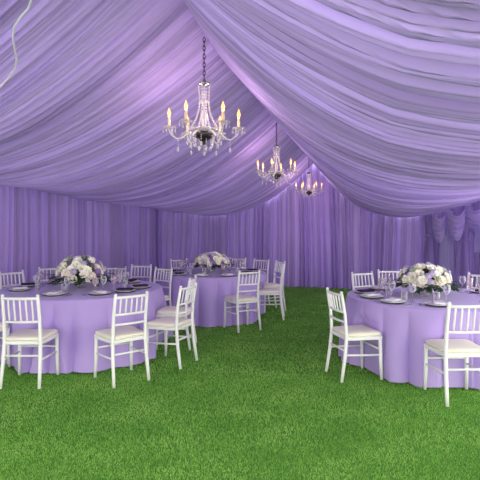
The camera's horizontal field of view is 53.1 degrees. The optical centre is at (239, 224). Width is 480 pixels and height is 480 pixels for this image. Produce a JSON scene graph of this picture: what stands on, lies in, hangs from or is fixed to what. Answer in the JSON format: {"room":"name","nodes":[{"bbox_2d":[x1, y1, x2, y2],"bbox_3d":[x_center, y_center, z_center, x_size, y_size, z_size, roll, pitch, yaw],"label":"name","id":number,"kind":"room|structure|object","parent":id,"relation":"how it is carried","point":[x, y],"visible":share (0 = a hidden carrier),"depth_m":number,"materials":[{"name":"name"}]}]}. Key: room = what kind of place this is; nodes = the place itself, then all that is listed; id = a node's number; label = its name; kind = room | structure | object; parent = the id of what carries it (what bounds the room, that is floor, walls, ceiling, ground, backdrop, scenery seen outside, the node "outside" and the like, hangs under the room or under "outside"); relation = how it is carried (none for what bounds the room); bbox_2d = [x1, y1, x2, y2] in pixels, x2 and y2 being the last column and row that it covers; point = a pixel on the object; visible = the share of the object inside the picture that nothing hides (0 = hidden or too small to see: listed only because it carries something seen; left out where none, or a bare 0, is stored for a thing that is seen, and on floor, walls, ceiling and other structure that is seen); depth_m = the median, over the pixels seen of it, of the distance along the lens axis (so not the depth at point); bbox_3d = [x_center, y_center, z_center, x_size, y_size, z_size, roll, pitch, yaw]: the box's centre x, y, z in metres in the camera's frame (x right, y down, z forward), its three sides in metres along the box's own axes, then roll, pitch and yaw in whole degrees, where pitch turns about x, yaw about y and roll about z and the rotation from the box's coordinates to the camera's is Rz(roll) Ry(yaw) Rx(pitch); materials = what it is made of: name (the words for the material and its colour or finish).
{"room":"wedding reception tent","nodes":[
{"label":"wedding reception tent","id":0,"kind":"room"},
{"bbox_2d":[0,186,157,288],"bbox_3d":[-3.973,0.350,7.730,0.274,2.540,12.485,0,0,15],"label":"wall","id":1,"kind":"structure","parent":0,"point":[38,228],"depth_m":9.54,"materials":[{"name":"purple fabric"}]},
{"bbox_2d":[0,0,479,217],"bbox_3d":[0.344,-1.067,6.529,8.850,1.776,12.184,0,0,15],"label":"ceiling","id":2,"kind":"structure","parent":0,"point":[382,97],"depth_m":3.71,"materials":[{"name":"purple fabric"}]},
{"bbox_2d":[0,0,31,87],"bbox_3d":[-1.440,-1.119,3.056,0.102,0.445,0.787,0,0,-39],"label":"cord","id":3,"kind":"object","parent":2,"relation":"hanging from","point":[30,1],"visible":1,"depth_m":2.97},
{"bbox_2d":[162,37,244,155],"bbox_3d":[-0.310,-1.112,4.150,0.717,1.029,0.633,0,0,-5],"label":"chandelier","id":4,"kind":"object","parent":2,"relation":"hanging from","point":[207,133],"visible":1,"depth_m":4.12,"materials":[{"name":"clear glass"}]},
{"bbox_2d":[254,123,297,185],"bbox_3d":[0.570,-1.112,7.500,0.717,1.029,0.633,0,0,-12],"label":"chandelier","id":5,"kind":"object","parent":2,"relation":"hanging from","point":[275,174],"visible":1,"depth_m":7.46,"materials":[{"name":"clear glass"}]},
{"bbox_2d":[294,157,323,199],"bbox_3d":[1.630,-1.112,11.360,0.717,1.029,0.633,0,0,4],"label":"chandelier","id":6,"kind":"object","parent":2,"relation":"hanging from","point":[309,191],"visible":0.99,"depth_m":11.33,"materials":[{"name":"clear glass"}]},
{"bbox_2d":[422,215,435,263],"bbox_3d":[4.537,0.675,11.515,0.340,1.830,0.157,0,0,15],"label":"curtain","id":7,"kind":"object","parent":2,"relation":"hanging from","point":[428,251],"visible":0.59,"depth_m":11.51,"materials":[{"name":"purple fabric"}]},
{"bbox_2d":[432,213,445,242],"bbox_3d":[4.697,0.060,11.307,0.313,0.719,0.135,0,0,15],"label":"drape","id":8,"kind":"object","parent":2,"relation":"hanging from","point":[439,224],"visible":1,"depth_m":11.28,"materials":[{"name":"purple fabric"}]},
{"bbox_2d":[439,210,454,285],"bbox_3d":[4.943,0.621,11.476,0.361,1.938,0.066,0,0,15],"label":"sheer panel","id":9,"kind":"object","parent":2,"relation":"hanging from","point":[446,251],"visible":0.51,"depth_m":11.46,"materials":[{"name":"purple fabric"}]},
{"bbox_2d":[447,210,464,241],"bbox_3d":[5.006,-0.007,11.098,0.388,0.773,0.133,0,0,15],"label":"drape","id":10,"kind":"object","parent":2,"relation":"hanging from","point":[455,223],"visible":1,"depth_m":11.07,"materials":[{"name":"purple fabric"}]},
{"bbox_2d":[453,207,473,288],"bbox_3d":[5.266,0.586,11.317,0.456,2.009,0.159,0,0,9],"label":"curtain","id":11,"kind":"object","parent":2,"relation":"hanging from","point":[463,266],"visible":0.62,"depth_m":11.30,"materials":[{"name":"purple fabric"}]},
{"bbox_2d":[465,205,479,234],"bbox_3d":[5.436,-0.144,11.107,0.428,0.768,0.135,0,0,15],"label":"drape","id":12,"kind":"object","parent":2,"relation":"hanging from","point":[473,217],"visible":0.73,"depth_m":11.09,"materials":[{"name":"purple fabric"}]},
{"bbox_2d":[474,224,479,251],"bbox_3d":[5.446,0.300,10.854,0.261,0.640,0.074,0,0,15],"label":"drape tail","id":13,"kind":"object","parent":12,"relation":"hanging from","point":[477,226],"visible":1,"depth_m":10.87,"materials":[{"name":"purple fabric"}]},
{"bbox_2d":[0,282,479,479],"bbox_3d":[0.130,1.607,5.741,9.450,0.025,14.550,0,0,15],"label":"floor","id":14,"kind":"structure","parent":0,"point":[255,403],"depth_m":4.02,"materials":[{"name":"green plant"}]},
{"bbox_2d":[0,322,10,366],"bbox_3d":[-2.894,1.139,5.338,0.444,0.925,0.482,0,0,34],"label":"chair","id":15,"kind":"object","parent":14,"relation":"on","point":[7,324],"visible":0.65,"depth_m":5.39,"materials":[{"name":"white wood"}]},
{"bbox_2d":[0,270,24,288],"bbox_3d":[-3.221,1.139,6.996,0.482,0.925,0.444,0,0,37],"label":"chair","id":16,"kind":"object","parent":14,"relation":"on","point":[22,272],"visible":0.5,"depth_m":7.12,"materials":[{"name":"white wood"}]},
{"bbox_2d":[0,294,58,388],"bbox_3d":[-2.150,1.139,4.904,0.444,0.925,0.482,0,0,0],"label":"chair","id":17,"kind":"object","parent":14,"relation":"on","point":[21,337],"visible":1,"depth_m":4.73,"materials":[{"name":"white wood"}]},
{"bbox_2d":[6,329,57,340],"bbox_3d":[-2.150,1.123,4.940,0.431,0.049,0.398,0,0,0],"label":"cushion","id":18,"kind":"object","parent":17,"relation":"on","point":[21,334],"depth_m":4.83,"materials":[{"name":"white fabric"}]},
{"bbox_2d":[38,267,58,282],"bbox_3d":[-2.983,1.139,7.643,0.444,0.925,0.482,0,0,-30],"label":"chair","id":19,"kind":"object","parent":14,"relation":"on","point":[39,269],"visible":0.24,"depth_m":7.78,"materials":[{"name":"white wood"}]},
{"bbox_2d":[0,279,172,373],"bbox_3d":[-2.129,1.218,6.329,2.461,0.755,2.376,0,0,15],"label":"tablecloth","id":20,"kind":"object","parent":14,"relation":"on","point":[76,317],"visible":0.61,"depth_m":5.39,"materials":[{"name":"purple fabric"}]},
{"bbox_2d":[46,254,112,287],"bbox_3d":[-2.114,0.615,6.396,0.864,0.448,0.863,0,0,15],"label":"centrepiece","id":21,"kind":"object","parent":20,"relation":"on","point":[84,268],"visible":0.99,"depth_m":6.20,"materials":[{"name":"white plant"}]},
{"bbox_3d":[-1.442,0.833,6.020,0.266,0.009,0.266,0,0,30],"label":"charger plate","id":22,"kind":"object","parent":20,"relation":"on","visible":0},
{"bbox_2d":[114,289,135,291],"bbox_3d":[-1.442,0.823,6.020,0.268,0.020,0.268,0,0,30],"label":"dinner plate","id":23,"kind":"object","parent":22,"relation":"on","point":[115,289],"visible":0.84,"depth_m":6.02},
{"bbox_2d":[116,288,133,289],"bbox_3d":[-1.442,0.803,6.020,0.200,0.023,0.090,0,0,1],"label":"napkin","id":24,"kind":"object","parent":23,"relation":"on","point":[117,288],"visible":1,"depth_m":5.99,"materials":[{"name":"fabric"}]},
{"bbox_3d":[-2.814,0.833,6.140,0.266,0.009,0.266,0,0,-20],"label":"charger plate","id":25,"kind":"object","parent":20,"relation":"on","visible":0},
{"bbox_2d":[9,287,30,290],"bbox_3d":[-2.814,0.823,6.140,0.268,0.020,0.268,0,0,-20],"label":"dinner plate","id":26,"kind":"object","parent":25,"relation":"on","point":[27,287],"visible":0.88,"depth_m":6.14,"materials":[{"name":"white ceramic"}]},
{"bbox_2d":[13,286,26,288],"bbox_3d":[-2.814,0.803,6.140,0.170,0.023,0.110,0,0,-26],"label":"napkin","id":27,"kind":"object","parent":26,"relation":"on","point":[22,287],"visible":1,"depth_m":6.11,"materials":[{"name":"fabric"}]},
{"bbox_3d":[-1.697,0.833,5.803,0.266,0.009,0.266,0,0,-34],"label":"charger plate","id":28,"kind":"object","parent":20,"relation":"on","visible":0},
{"bbox_2d":[88,291,110,294],"bbox_3d":[-1.697,0.823,5.803,0.268,0.020,0.268,0,0,-34],"label":"dinner plate","id":29,"kind":"object","parent":28,"relation":"on","point":[94,293],"visible":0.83,"depth_m":5.78,"materials":[{"name":"white ceramic"}]},
{"bbox_2d":[92,289,106,292],"bbox_3d":[-1.697,0.803,5.803,0.110,0.023,0.170,0,0,-40],"label":"napkin","id":30,"kind":"object","parent":29,"relation":"on","point":[100,290],"visible":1,"depth_m":5.76,"materials":[{"name":"fabric"}]},
{"bbox_3d":[-1.320,0.833,6.373,0.266,0.009,0.266,0,0,2],"label":"charger plate","id":31,"kind":"object","parent":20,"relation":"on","visible":0},
{"bbox_2d":[130,285,149,288],"bbox_3d":[-1.321,0.823,6.373,0.268,0.020,0.268,0,0,2],"label":"dinner plate","id":32,"kind":"object","parent":31,"relation":"on","point":[149,285],"visible":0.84,"depth_m":6.32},
{"bbox_2d":[132,284,148,286],"bbox_3d":[-1.321,0.803,6.373,0.200,0.023,0.090,0,0,-27],"label":"napkin","id":33,"kind":"object","parent":32,"relation":"on","point":[136,285],"visible":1,"depth_m":6.35,"materials":[{"name":"fabric"}]},
{"bbox_3d":[-2.218,0.833,5.730,0.266,0.009,0.266,0,0,10],"label":"charger plate","id":34,"kind":"object","parent":20,"relation":"on","visible":0},
{"bbox_2d":[42,292,65,295],"bbox_3d":[-2.218,0.823,5.730,0.268,0.020,0.268,0,0,10],"label":"dinner plate","id":35,"kind":"object","parent":34,"relation":"on","point":[46,292],"visible":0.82,"depth_m":5.70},
{"bbox_2d":[47,290,61,293],"bbox_3d":[-2.218,0.803,5.730,0.110,0.023,0.170,0,0,4],"label":"napkin","id":36,"kind":"object","parent":35,"relation":"on","point":[53,291],"visible":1,"depth_m":5.68,"materials":[{"name":"fabric"}]},
{"bbox_3d":[-2.882,0.833,6.566,0.266,0.009,0.266,0,0,12],"label":"charger plate","id":37,"kind":"object","parent":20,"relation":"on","visible":0},
{"bbox_3d":[-2.883,0.823,6.566,0.268,0.020,0.268,0,0,12],"label":"dinner plate","id":38,"kind":"object","parent":37,"relation":"on","visible":0},
{"bbox_2d":[21,282,36,284],"bbox_3d":[-2.882,0.803,6.566,0.200,0.023,0.090,0,0,-17],"label":"napkin","id":39,"kind":"object","parent":38,"relation":"on","point":[34,283],"visible":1,"depth_m":6.53,"materials":[{"name":"fabric"}]},
{"bbox_2d":[104,266,126,279],"bbox_3d":[-2.059,1.139,7.666,0.444,0.925,0.482,0,0,3],"label":"chair","id":40,"kind":"object","parent":14,"relation":"on","point":[105,268],"visible":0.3,"depth_m":7.87,"materials":[{"name":"white wood"}]},
{"bbox_2d":[94,291,149,387],"bbox_3d":[-1.224,1.139,5.000,0.444,0.925,0.482,0,0,-38],"label":"chair","id":41,"kind":"object","parent":14,"relation":"on","point":[114,336],"visible":1,"depth_m":4.91,"materials":[{"name":"white wood"}]},
{"bbox_2d":[95,326,143,339],"bbox_3d":[-1.246,1.123,5.028,0.431,0.049,0.398,0,0,-38],"label":"cushion","id":42,"kind":"object","parent":41,"relation":"on","point":[125,332],"depth_m":4.93,"materials":[{"name":"white fabric"}]},
{"bbox_2d":[130,264,151,281],"bbox_3d":[-1.736,1.139,8.086,0.444,0.925,0.482,0,0,9],"label":"chair","id":43,"kind":"object","parent":14,"relation":"on","point":[150,266],"visible":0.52,"depth_m":8.28,"materials":[{"name":"white wood"}]},
{"bbox_2d":[153,267,172,305],"bbox_3d":[-1.345,1.139,7.542,0.444,0.925,0.482,0,0,34],"label":"chair","id":44,"kind":"object","parent":14,"relation":"on","point":[167,297],"visible":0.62,"depth_m":7.64,"materials":[{"name":"white wood"}]},
{"bbox_2d":[145,282,197,368],"bbox_3d":[-0.786,1.139,5.590,0.482,0.925,0.444,0,0,23],"label":"chair","id":45,"kind":"object","parent":14,"relation":"on","point":[165,323],"visible":0.98,"depth_m":5.48,"materials":[{"name":"white wood"}]},
{"bbox_2d":[147,316,191,326],"bbox_3d":[-0.819,1.123,5.604,0.398,0.049,0.431,0,0,23],"label":"cushion","id":46,"kind":"object","parent":45,"relation":"on","point":[166,321],"depth_m":5.48,"materials":[{"name":"white fabric"}]},
{"bbox_2d":[156,275,196,349],"bbox_3d":[-0.834,1.139,6.357,0.482,0.925,0.444,0,0,7],"label":"chair","id":47,"kind":"object","parent":14,"relation":"on","point":[166,310],"visible":0.57,"depth_m":6.17,"materials":[{"name":"white wood"}]},
{"bbox_2d":[156,306,190,313],"bbox_3d":[-0.870,1.123,6.361,0.398,0.049,0.431,0,0,7],"label":"cushion","id":48,"kind":"object","parent":47,"relation":"on","point":[166,309],"depth_m":6.23,"materials":[{"name":"white fabric"}]},
{"bbox_2d":[170,258,187,267],"bbox_3d":[-1.133,1.139,9.543,0.444,0.925,0.482,0,0,-30],"label":"chair","id":49,"kind":"object","parent":14,"relation":"on","point":[171,260],"visible":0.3,"depth_m":9.69,"materials":[{"name":"white wood"}]},
{"bbox_2d":[156,268,266,326],"bbox_3d":[-0.531,1.218,8.554,2.011,0.755,2.085,0,0,15],"label":"tablecloth","id":50,"kind":"object","parent":14,"relation":"on","point":[211,292],"visible":0.59,"depth_m":7.64,"materials":[{"name":"purple fabric"}]},
{"bbox_2d":[189,251,234,271],"bbox_3d":[-0.500,0.651,8.545,0.836,0.375,0.826,0,0,12],"label":"centrepiece","id":51,"kind":"object","parent":50,"relation":"on","point":[216,258],"visible":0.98,"depth_m":8.34,"materials":[{"name":"white plant"}]},
{"bbox_2d":[229,257,245,267],"bbox_3d":[-0.112,1.139,9.865,0.444,0.925,0.482,0,0,18],"label":"chair","id":52,"kind":"object","parent":14,"relation":"on","point":[230,258],"visible":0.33,"depth_m":10.06,"materials":[{"name":"white wood"}]},
{"bbox_2d":[223,270,261,332],"bbox_3d":[0.042,1.139,7.397,0.444,0.925,0.482,0,0,-28],"label":"chair","id":53,"kind":"object","parent":14,"relation":"on","point":[237,299],"visible":1,"depth_m":7.28,"materials":[{"name":"white wood"}]},
{"bbox_2d":[224,294,256,300],"bbox_3d":[0.025,1.123,7.429,0.431,0.049,0.398,0,0,-28],"label":"cushion","id":54,"kind":"object","parent":53,"relation":"on","point":[244,297],"depth_m":7.31,"materials":[{"name":"white fabric"}]},
{"bbox_2d":[253,258,269,303],"bbox_3d":[0.306,1.139,9.521,0.444,0.925,0.482,0,0,37],"label":"chair","id":55,"kind":"object","parent":14,"relation":"on","point":[266,261],"visible":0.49,"depth_m":9.62,"materials":[{"name":"white wood"}]},
{"bbox_2d":[256,264,284,319],"bbox_3d":[0.536,1.139,8.277,0.482,0.925,0.444,0,0,6],"label":"chair","id":56,"kind":"object","parent":14,"relation":"on","point":[262,291],"visible":0.91,"depth_m":8.08,"materials":[{"name":"white wood"}]},
{"bbox_2d":[259,288,278,292],"bbox_3d":[0.500,1.123,8.281,0.398,0.049,0.431,0,0,6],"label":"cushion","id":57,"kind":"object","parent":56,"relation":"on","point":[261,290],"depth_m":8.11,"materials":[{"name":"white fabric"}]},
{"bbox_2d":[264,260,285,312],"bbox_3d":[0.574,1.139,9.030,0.482,0.925,0.444,0,0,-23],"label":"chair","id":58,"kind":"object","parent":14,"relation":"on","point":[266,285],"visible":0.67,"depth_m":8.92,"materials":[{"name":"white wood"}]},
{"bbox_2d":[264,283,279,287],"bbox_3d":[0.541,1.123,9.016,0.398,0.049,0.431,0,0,-23],"label":"cushion","id":59,"kind":"object","parent":58,"relation":"on","point":[266,285],"depth_m":8.86,"materials":[{"name":"white fabric"}]},
{"bbox_2d":[325,287,382,382],"bbox_3d":[1.200,1.139,5.114,0.482,0.925,0.444,0,0,-14],"label":"chair","id":60,"kind":"object","parent":14,"relation":"on","point":[360,333],"visible":1,"depth_m":4.97,"materials":[{"name":"white wood"}]},
{"bbox_2d":[332,325,380,336],"bbox_3d":[1.234,1.123,5.122,0.398,0.049,0.431,0,0,-14],"label":"cushion","id":61,"kind":"object","parent":60,"relation":"on","point":[353,330],"depth_m":5.01,"materials":[{"name":"white fabric"}]},
{"bbox_2d":[351,271,373,289],"bbox_3d":[1.860,1.139,6.804,0.444,0.925,0.482,0,0,-22],"label":"chair","id":62,"kind":"object","parent":14,"relation":"on","point":[371,273],"visible":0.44,"depth_m":6.98,"materials":[{"name":"white wood"}]},
{"bbox_2d":[377,269,401,284],"bbox_3d":[2.300,1.139,7.156,0.444,0.925,0.482,0,0,-1],"label":"chair","id":63,"kind":"object","parent":14,"relation":"on","point":[378,271],"visible":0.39,"depth_m":7.36,"materials":[{"name":"white wood"}]},
{"bbox_2d":[338,286,479,388],"bbox_3d":[2.271,1.218,5.682,2.147,0.755,2.102,0,0,15],"label":"tablecloth","id":64,"kind":"object","parent":14,"relation":"on","point":[404,330],"visible":0.68,"depth_m":4.89,"materials":[{"name":"purple fabric"}]},
{"bbox_2d":[388,261,462,295],"bbox_3d":[2.197,0.644,5.699,0.842,0.390,0.847,0,0,15],"label":"centrepiece","id":65,"kind":"object","parent":64,"relation":"on","point":[427,276],"visible":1,"depth_m":5.50,"materials":[{"name":"white plant"}]},
{"bbox_3d":[1.648,0.833,5.177,0.266,0.009,0.266,0,0,-39],"label":"charger plate","id":66,"kind":"object","parent":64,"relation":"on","visible":0},
{"bbox_2d":[380,299,405,302],"bbox_3d":[1.648,0.823,5.176,0.268,0.020,0.268,0,0,-39],"label":"dinner plate","id":67,"kind":"object","parent":66,"relation":"on","point":[383,300],"visible":0.7,"depth_m":5.18,"materials":[{"name":"white ceramic"}]},
{"bbox_2d":[384,297,400,301],"bbox_3d":[1.648,0.803,5.176,0.170,0.023,0.110,0,0,-45],"label":"napkin","id":68,"kind":"object","parent":67,"relation":"on","point":[392,299],"visible":1,"depth_m":5.14,"materials":[{"name":"fabric"}]},
{"bbox_3d":[1.522,0.833,5.548,0.266,0.009,0.266,0,0,-10],"label":"charger plate","id":69,"kind":"object","parent":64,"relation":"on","visible":0},
{"bbox_2d":[360,294,382,297],"bbox_3d":[1.522,0.823,5.548,0.268,0.020,0.268,0,0,-10],"label":"dinner plate","id":70,"kind":"object","parent":69,"relation":"on","point":[360,294],"visible":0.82,"depth_m":5.54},
{"bbox_2d":[363,293,380,295],"bbox_3d":[1.522,0.803,5.548,0.170,0.023,0.110,0,0,-16],"label":"napkin","id":71,"kind":"object","parent":70,"relation":"on","point":[365,294],"visible":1,"depth_m":5.51,"materials":[{"name":"fabric"}]},
{"bbox_3d":[2.059,0.833,4.991,0.266,0.009,0.266,0,0,17],"label":"charger plate","id":72,"kind":"object","parent":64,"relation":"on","visible":0},
{"bbox_2d":[424,301,451,305],"bbox_3d":[2.059,0.823,4.992,0.268,0.020,0.268,0,0,17],"label":"dinner plate","id":73,"kind":"object","parent":72,"relation":"on","point":[427,302],"visible":0.71,"depth_m":4.98,"materials":[{"name":"white ceramic"}]},
{"bbox_2d":[431,300,445,304],"bbox_3d":[2.059,0.803,4.992,0.110,0.023,0.170,0,0,11],"label":"napkin","id":74,"kind":"object","parent":73,"relation":"on","point":[432,301],"visible":1,"depth_m":4.96,"materials":[{"name":"fabric"}]},
{"bbox_3d":[1.814,0.833,6.263,0.266,0.009,0.266,0,0,-38],"label":"charger plate","id":75,"kind":"object","parent":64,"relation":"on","visible":0},
{"bbox_2d":[369,286,388,289],"bbox_3d":[1.814,0.823,6.263,0.268,0.020,0.268,0,0,-38],"label":"dinner plate","id":76,"kind":"object","parent":75,"relation":"on","point":[370,286],"visible":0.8,"depth_m":6.23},
{"bbox_2d":[371,285,386,287],"bbox_3d":[1.814,0.803,6.263,0.110,0.023,0.170,0,0,-44],"label":"napkin","id":77,"kind":"object","parent":76,"relation":"on","point":[375,286],"visible":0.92,"depth_m":6.23,"materials":[{"name":"fabric"}]},
{"bbox_3d":[1.543,0.833,5.902,0.266,0.009,0.266,0,0,17],"label":"charger plate","id":78,"kind":"object","parent":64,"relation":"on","visible":0},
{"bbox_3d":[1.543,0.823,5.902,0.268,0.020,0.268,0,0,17],"label":"dinner plate","id":79,"kind":"object","parent":78,"relation":"on","visible":0},
{"bbox_2d":[357,289,374,291],"bbox_3d":[1.543,0.803,5.902,0.200,0.023,0.090,0,0,-12],"label":"napkin","id":80,"kind":"object","parent":79,"relation":"on","point":[359,290],"visible":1,"depth_m":5.87,"materials":[{"name":"fabric"}]},
{"bbox_2d":[423,302,479,406],"bbox_3d":[2.011,1.139,4.454,0.444,0.925,0.482,0,0,-2],"label":"chair","id":81,"kind":"object","parent":14,"relation":"on","point":[447,348],"visible":1,"depth_m":4.29,"materials":[{"name":"white wood"}]},
{"bbox_2d":[425,339,479,352],"bbox_3d":[2.010,1.123,4.490,0.431,0.049,0.398,0,0,-2],"label":"cushion","id":82,"kind":"object","parent":81,"relation":"on","point":[436,345],"depth_m":4.40,"materials":[{"name":"white fabric"}]},
{"bbox_2d":[466,272,479,288],"bbox_3d":[3.221,1.139,6.636,0.482,0.925,0.444,0,0,-37],"label":"chair","id":83,"kind":"object","parent":14,"relation":"on","point":[468,274],"visible":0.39,"depth_m":6.85,"materials":[{"name":"white wood"}]},
{"bbox_2d":[158,164,479,288],"bbox_3d":[1.952,-0.020,12.474,9.086,3.280,0.282,0,0,15],"label":"wall","id":84,"kind":"structure","parent":0,"point":[324,238],"depth_m":12.53,"materials":[{"name":"purple fabric"}]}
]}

